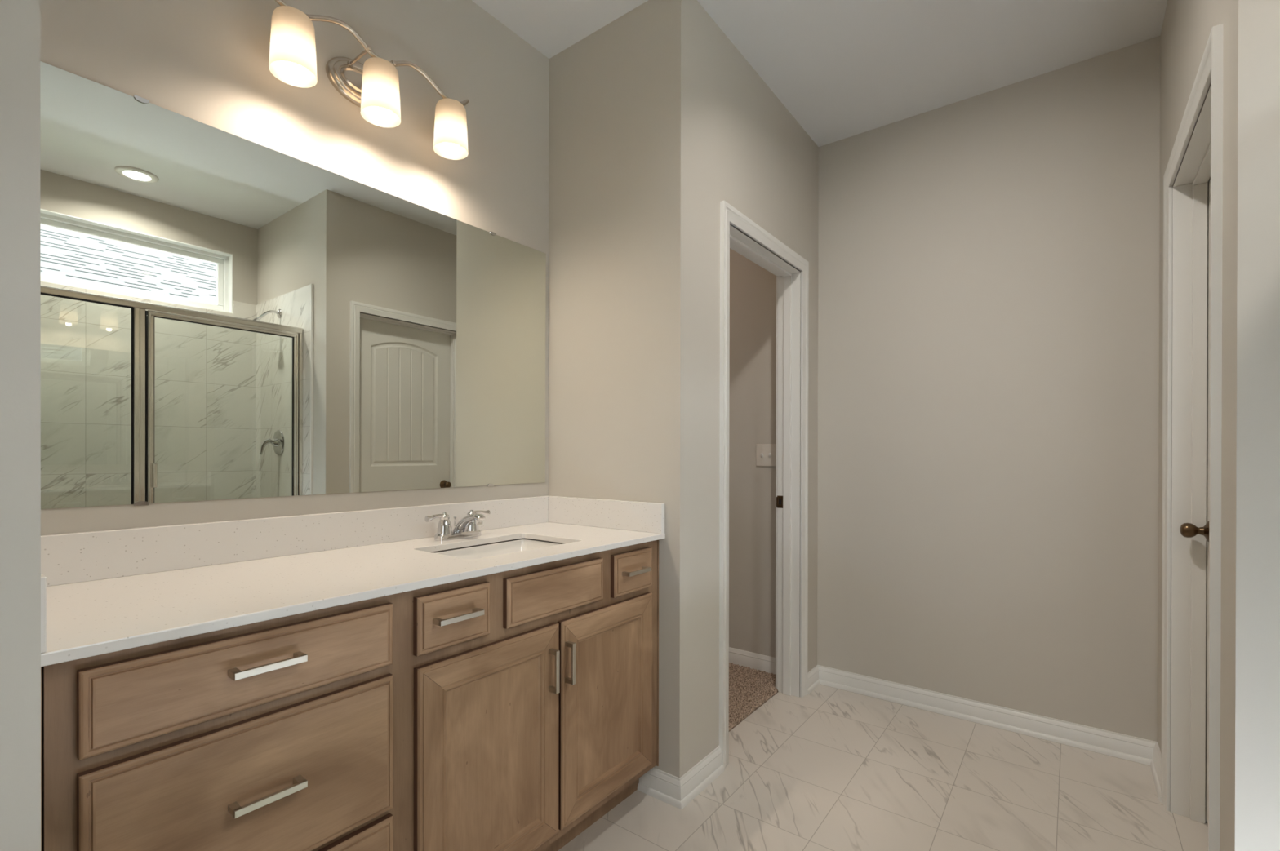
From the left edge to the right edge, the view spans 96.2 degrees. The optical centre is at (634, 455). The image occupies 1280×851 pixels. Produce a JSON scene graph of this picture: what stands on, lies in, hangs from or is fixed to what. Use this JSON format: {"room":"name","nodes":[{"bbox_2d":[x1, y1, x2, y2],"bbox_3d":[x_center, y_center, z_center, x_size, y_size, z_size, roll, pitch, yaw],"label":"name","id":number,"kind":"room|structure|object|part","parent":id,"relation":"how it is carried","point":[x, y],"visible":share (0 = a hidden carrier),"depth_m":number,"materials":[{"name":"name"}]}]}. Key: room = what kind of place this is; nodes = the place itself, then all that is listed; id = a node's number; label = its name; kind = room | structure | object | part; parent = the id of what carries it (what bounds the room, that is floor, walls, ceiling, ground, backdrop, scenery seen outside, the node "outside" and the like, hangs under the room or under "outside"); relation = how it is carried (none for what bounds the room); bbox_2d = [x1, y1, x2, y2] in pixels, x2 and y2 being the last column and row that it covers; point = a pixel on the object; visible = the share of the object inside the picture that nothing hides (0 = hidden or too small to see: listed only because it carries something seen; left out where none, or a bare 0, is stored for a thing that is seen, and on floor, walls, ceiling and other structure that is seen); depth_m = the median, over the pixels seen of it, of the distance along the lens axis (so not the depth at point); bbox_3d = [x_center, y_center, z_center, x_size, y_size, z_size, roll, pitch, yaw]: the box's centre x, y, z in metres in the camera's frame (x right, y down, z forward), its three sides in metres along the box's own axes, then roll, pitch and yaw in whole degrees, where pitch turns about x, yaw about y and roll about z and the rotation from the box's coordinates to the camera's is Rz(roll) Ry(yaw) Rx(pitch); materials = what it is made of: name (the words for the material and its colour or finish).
{"room":"bathroom","nodes":[
{"label":"bathroom","id":0,"kind":"room"},
{"bbox_2d":[0,0,40,850],"bbox_3d":[-1.470,-0.205,0.250,0.687,2.744,1.615,0,0,37],"label":"wall","id":1,"kind":"structure","parent":0,"point":[20,20],"depth_m":0.67,"materials":[{"name":"beige paint"}]},
{"bbox_2d":[40,0,549,535],"bbox_3d":[-0.844,-0.207,1.732,0.115,2.744,1.730,0,0,37],"label":"wall","id":2,"kind":"structure","parent":0,"point":[206,62],"depth_m":1.65,"materials":[{"name":"beige paint"}]},
{"bbox_2d":[40,61,546,509],"bbox_3d":[-0.799,-0.343,1.685,0.011,0.912,1.470,0,0,37],"label":"vanity mirror","id":3,"kind":"object","parent":2,"relation":"attached to","point":[224,315],"visible":1,"depth_m":1.46,"materials":[{"name":"silver mirror"}]},
{"bbox_2d":[40,496,548,586],"bbox_3d":[-0.790,0.213,1.691,0.019,0.102,1.459,0,0,37],"label":"backsplash","id":4,"kind":"structure","parent":2,"relation":"attached to","point":[82,557],"depth_m":1.43,"materials":[{"name":"white stone"}]},
{"bbox_2d":[268,0,468,159],"bbox_3d":[-0.737,-1.047,1.628,0.175,0.204,0.586,0,0,37],"label":"vanity light","id":5,"kind":"object","parent":2,"relation":"attached to","point":[373,86],"visible":1,"depth_m":1.57,"materials":[{"name":"white glass"}]},
{"bbox_3d":[-0.846,-1.016,1.426,0.104,0.144,0.104,0,0,37],"label":"lamp shade","id":6,"kind":"part","parent":5,"relation":"part of","materials":[{"name":"white glass"}]},
{"bbox_3d":[-0.846,-0.986,1.426,0.060,0.078,0.060,0,0,37],"label":"bulb","id":7,"kind":"part","parent":5,"relation":"part of","materials":[{"name":"white glass"}]},
{"bbox_3d":[-0.708,-1.121,1.606,0.013,0.055,0.586,0,0,37],"label":"arm","id":8,"kind":"part","parent":5,"relation":"part of","materials":[{"name":"silver metal"}]},
{"bbox_3d":[-0.708,-1.017,1.606,0.104,0.144,0.104,0,0,37],"label":"lamp shade","id":9,"kind":"part","parent":5,"relation":"part of","materials":[{"name":"white glass"}]},
{"bbox_3d":[-0.708,-0.986,1.606,0.060,0.078,0.060,0,0,37],"label":"bulb","id":10,"kind":"part","parent":5,"relation":"part of","materials":[{"name":"white glass"}]},
{"bbox_3d":[-0.571,-1.017,1.786,0.104,0.144,0.104,0,0,37],"label":"lamp shade","id":11,"kind":"part","parent":5,"relation":"part of","materials":[{"name":"white glass"}]},
{"bbox_3d":[-0.571,-0.986,1.786,0.060,0.078,0.060,0,0,37],"label":"bulb","id":12,"kind":"part","parent":5,"relation":"part of","materials":[{"name":"white glass"}]},
{"bbox_2d":[548,0,818,778],"bbox_3d":[0.329,-0.208,2.660,0.623,2.744,1.399,0,0,37],"label":"wall","id":13,"kind":"structure","parent":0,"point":[657,119],"depth_m":2.07,"materials":[{"name":"beige paint"}]},
{"bbox_2d":[637,746,724,809],"bbox_3d":[0.170,1.122,2.058,0.182,0.087,0.291,0,0,37],"label":"baseboard","id":14,"kind":"structure","parent":13,"relation":"attached to","point":[677,793],"depth_m":1.97,"materials":[{"name":"white paint"}]},
{"bbox_2d":[719,200,808,769],"bbox_3d":[0.528,0.112,2.503,0.149,2.105,0.852,0,0,37],"label":"door frame","id":15,"kind":"structure","parent":13,"relation":"attached to","point":[792,287],"depth_m":2.77,"materials":[{"name":"white paint"}]},
{"bbox_3d":[0.475,0.112,2.543,0.017,2.105,0.852,0,0,37],"label":"casing","id":16,"kind":"part","parent":15,"relation":"part of","materials":[{"name":"white paint"}]},
{"bbox_3d":[0.711,0.229,2.817,0.034,0.060,0.005,0,0,37],"label":"strike plate","id":17,"kind":"part","parent":15,"relation":"part of","materials":[{"name":"brown metal"}]},
{"bbox_2d":[728,248,776,657],"bbox_3d":[-0.258,-0.212,3.882,2.808,2.744,0.140,0,0,37],"label":"wall","id":18,"kind":"structure","parent":0,"point":[753,288],"depth_m":3.11,"materials":[{"name":"beige paint"}]},
{"bbox_2d":[728,647,775,675],"bbox_3d":[-0.306,1.113,3.825,2.808,0.094,0.012,0,0,37],"label":"baseboard","id":19,"kind":"structure","parent":18,"relation":"attached to","point":[742,658],"depth_m":3.10,"materials":[{"name":"white paint"}]},
{"bbox_2d":[755,444,776,466],"bbox_3d":[0.698,0.001,3.054,0.116,0.118,0.017,0,0,37],"label":"light switch","id":20,"kind":"object","parent":18,"relation":"attached to","point":[766,454],"visible":1,"depth_m":3.06,"materials":[{"name":"beige plastic"}]},
{"bbox_2d":[728,662,777,732],"bbox_3d":[-0.612,1.177,3.418,2.816,0.067,1.030,0,0,37],"label":"floor","id":21,"kind":"structure","parent":0,"point":[749,689],"depth_m":2.81,"materials":[{"name":"brown carpet"}]},
{"bbox_2d":[471,0,1167,146],"bbox_3d":[-0.667,-1.639,1.450,5.900,0.120,4.900,0,0,37],"label":"ceiling","id":22,"kind":"structure","parent":0,"point":[842,68],"depth_m":2.17,"materials":[{"name":"white paint"}]},
{"bbox_2d":[558,684,1208,850],"bbox_3d":[-0.109,1.192,0.974,2.080,0.050,4.414,0,0,37],"label":"floor","id":23,"kind":"structure","parent":0,"point":[826,769],"depth_m":1.97,"materials":[{"name":"tile"}]},
{"bbox_2d":[40,538,658,850],"bbox_3d":[-0.565,0.725,1.520,0.581,0.882,1.498,0,0,37],"label":"vanity cabinet","id":24,"kind":"object","parent":23,"relation":"on","point":[514,710],"visible":0.94,"depth_m":1.16,"materials":[{"name":"brown wood"}]},
{"bbox_3d":[-0.645,0.369,1.001,0.020,0.125,0.471,0,0,37],"label":"drawer","id":25,"kind":"part","parent":24,"relation":"part of","materials":[{"name":"brown wood"}]},
{"bbox_3d":[-0.645,0.593,1.002,0.020,0.276,0.472,0,0,37],"label":"drawer","id":26,"kind":"part","parent":24,"relation":"part of","materials":[{"name":"brown wood"}]},
{"bbox_3d":[-0.627,0.585,0.986,0.032,0.012,0.112,0,0,37],"label":"pull handle","id":27,"kind":"part","parent":24,"relation":"part of","materials":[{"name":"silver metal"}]},
{"bbox_3d":[-0.626,0.361,0.985,0.032,0.012,0.112,0,0,37],"label":"pull handle","id":28,"kind":"part","parent":24,"relation":"part of","materials":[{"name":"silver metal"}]},
{"bbox_2d":[40,495,665,666],"bbox_3d":[-0.574,0.223,1.526,0.564,0.120,1.498,0,0,37],"label":"countertop","id":29,"kind":"structure","parent":24,"relation":"on","point":[103,592],"depth_m":1.30,"materials":[{"name":"white stone"}]},
{"bbox_2d":[424,510,490,541],"bbox_3d":[-0.561,0.222,1.835,0.181,0.085,0.181,0,0,-9],"label":"faucet","id":30,"kind":"object","parent":29,"relation":"on","point":[468,526],"visible":1,"depth_m":1.79,"materials":[{"name":"silver metal"}]},
{"bbox_3d":[-0.613,0.193,1.773,0.019,0.021,0.069,0,0,33],"label":"lever","id":31,"kind":"part","parent":30,"relation":"part of","materials":[{"name":"silver metal"}]},
{"bbox_3d":[-0.595,0.223,1.800,0.047,0.053,0.047,0,0,37],"label":"handle","id":32,"kind":"part","parent":30,"relation":"part of","materials":[{"name":"silver metal"}]},
{"bbox_3d":[-0.520,0.218,1.808,0.138,0.072,0.044,0,0,37],"label":"spout","id":33,"kind":"part","parent":30,"relation":"part of","materials":[{"name":"silver metal"}]},
{"bbox_3d":[-0.533,0.223,1.881,0.047,0.053,0.047,0,0,37],"label":"handle","id":34,"kind":"part","parent":30,"relation":"part of","materials":[{"name":"silver metal"}]},
{"bbox_3d":[-0.512,0.193,1.906,0.019,0.021,0.069,0,0,42],"label":"lever","id":35,"kind":"part","parent":30,"relation":"part of","materials":[{"name":"silver metal"}]},
{"bbox_2d":[432,538,564,559],"bbox_3d":[-0.395,0.359,1.708,0.314,0.144,0.455,0,0,37],"label":"sink","id":36,"kind":"object","parent":29,"relation":"in","point":[488,550],"visible":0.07,"depth_m":1.86,"materials":[{"name":"white ceramic"}]},
{"bbox_3d":[-0.645,0.888,1.003,0.020,0.284,0.472,0,0,37],"label":"drawer","id":37,"kind":"part","parent":24,"relation":"part of","materials":[{"name":"brown wood"}]},
{"bbox_3d":[-0.410,0.369,1.309,0.020,0.125,0.193,0,0,37],"label":"drawer","id":38,"kind":"part","parent":24,"relation":"part of","materials":[{"name":"brown wood"}]},
{"bbox_3d":[-0.394,0.363,1.291,0.032,0.012,0.115,0,0,37],"label":"pull handle","id":39,"kind":"part","parent":24,"relation":"part of","materials":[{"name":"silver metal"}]},
{"bbox_3d":[-0.340,0.745,1.403,0.020,0.572,0.424,0,0,37],"label":"cabinet door","id":40,"kind":"part","parent":24,"relation":"part of","materials":[{"name":"brown wood"}]},
{"bbox_3d":[-0.209,0.369,1.572,0.020,0.123,0.366,0,0,37],"label":"false drawer","id":41,"kind":"part","parent":24,"relation":"part of","materials":[{"name":"brown wood"}]},
{"bbox_3d":[-0.214,0.574,1.527,0.032,0.112,0.012,0,0,37],"label":"pull handle","id":42,"kind":"part","parent":24,"relation":"part of","materials":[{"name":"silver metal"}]},
{"bbox_3d":[-0.176,0.570,1.577,0.032,0.112,0.012,0,0,37],"label":"pull handle","id":43,"kind":"part","parent":24,"relation":"part of","materials":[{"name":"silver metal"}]},
{"bbox_3d":[-0.076,0.745,1.748,0.020,0.572,0.427,0,0,37],"label":"cabinet door","id":44,"kind":"part","parent":24,"relation":"part of","materials":[{"name":"brown wood"}]},
{"bbox_3d":[-0.006,0.373,1.838,0.020,0.130,0.197,0,0,37],"label":"drawer","id":45,"kind":"part","parent":24,"relation":"part of","materials":[{"name":"brown wood"}]},
{"bbox_3d":[0.007,0.368,1.816,0.032,0.012,0.115,0,0,37],"label":"pull handle","id":46,"kind":"part","parent":24,"relation":"part of","materials":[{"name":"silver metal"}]},
{"bbox_2d":[817,35,1159,742],"bbox_3d":[1.536,-0.206,2.566,1.414,2.744,0.115,0,0,37],"label":"wall","id":47,"kind":"structure","parent":0,"point":[988,262],"depth_m":2.46,"materials":[{"name":"beige paint"}]},
{"bbox_2d":[808,665,1161,802],"bbox_3d":[1.361,1.123,2.436,1.297,0.087,0.304,0,0,37],"label":"baseboard","id":48,"kind":"structure","parent":47,"relation":"attached to","point":[1135,749],"depth_m":2.46,"materials":[{"name":"white paint"}]},
{"bbox_2d":[1157,0,1279,850],"bbox_3d":[1.660,-0.203,1.657,0.115,2.744,1.409,0,0,37],"label":"wall","id":49,"kind":"structure","parent":0,"point":[1250,623],"depth_m":1.13,"materials":[{"name":"beige paint"}]},
{"bbox_2d":[1160,23,1222,850],"bbox_3d":[1.571,0.116,1.555,0.135,2.105,0.852,0,0,37],"label":"door","id":50,"kind":"structure","parent":49,"relation":"in","point":[1192,332],"depth_m":1.83,"materials":[{"name":"white paint"}]},
{"bbox_3d":[1.745,0.236,1.804,0.049,0.047,0.047,0,0,37],"label":"knob","id":51,"kind":"part","parent":50,"relation":"part of","materials":[{"name":"brown metal"}]},
{"bbox_3d":[1.611,0.142,1.525,0.035,2.025,0.720,0,0,37],"label":"panel","id":52,"kind":"part","parent":50,"relation":"part of","materials":[{"name":"white paint"}]}
]}

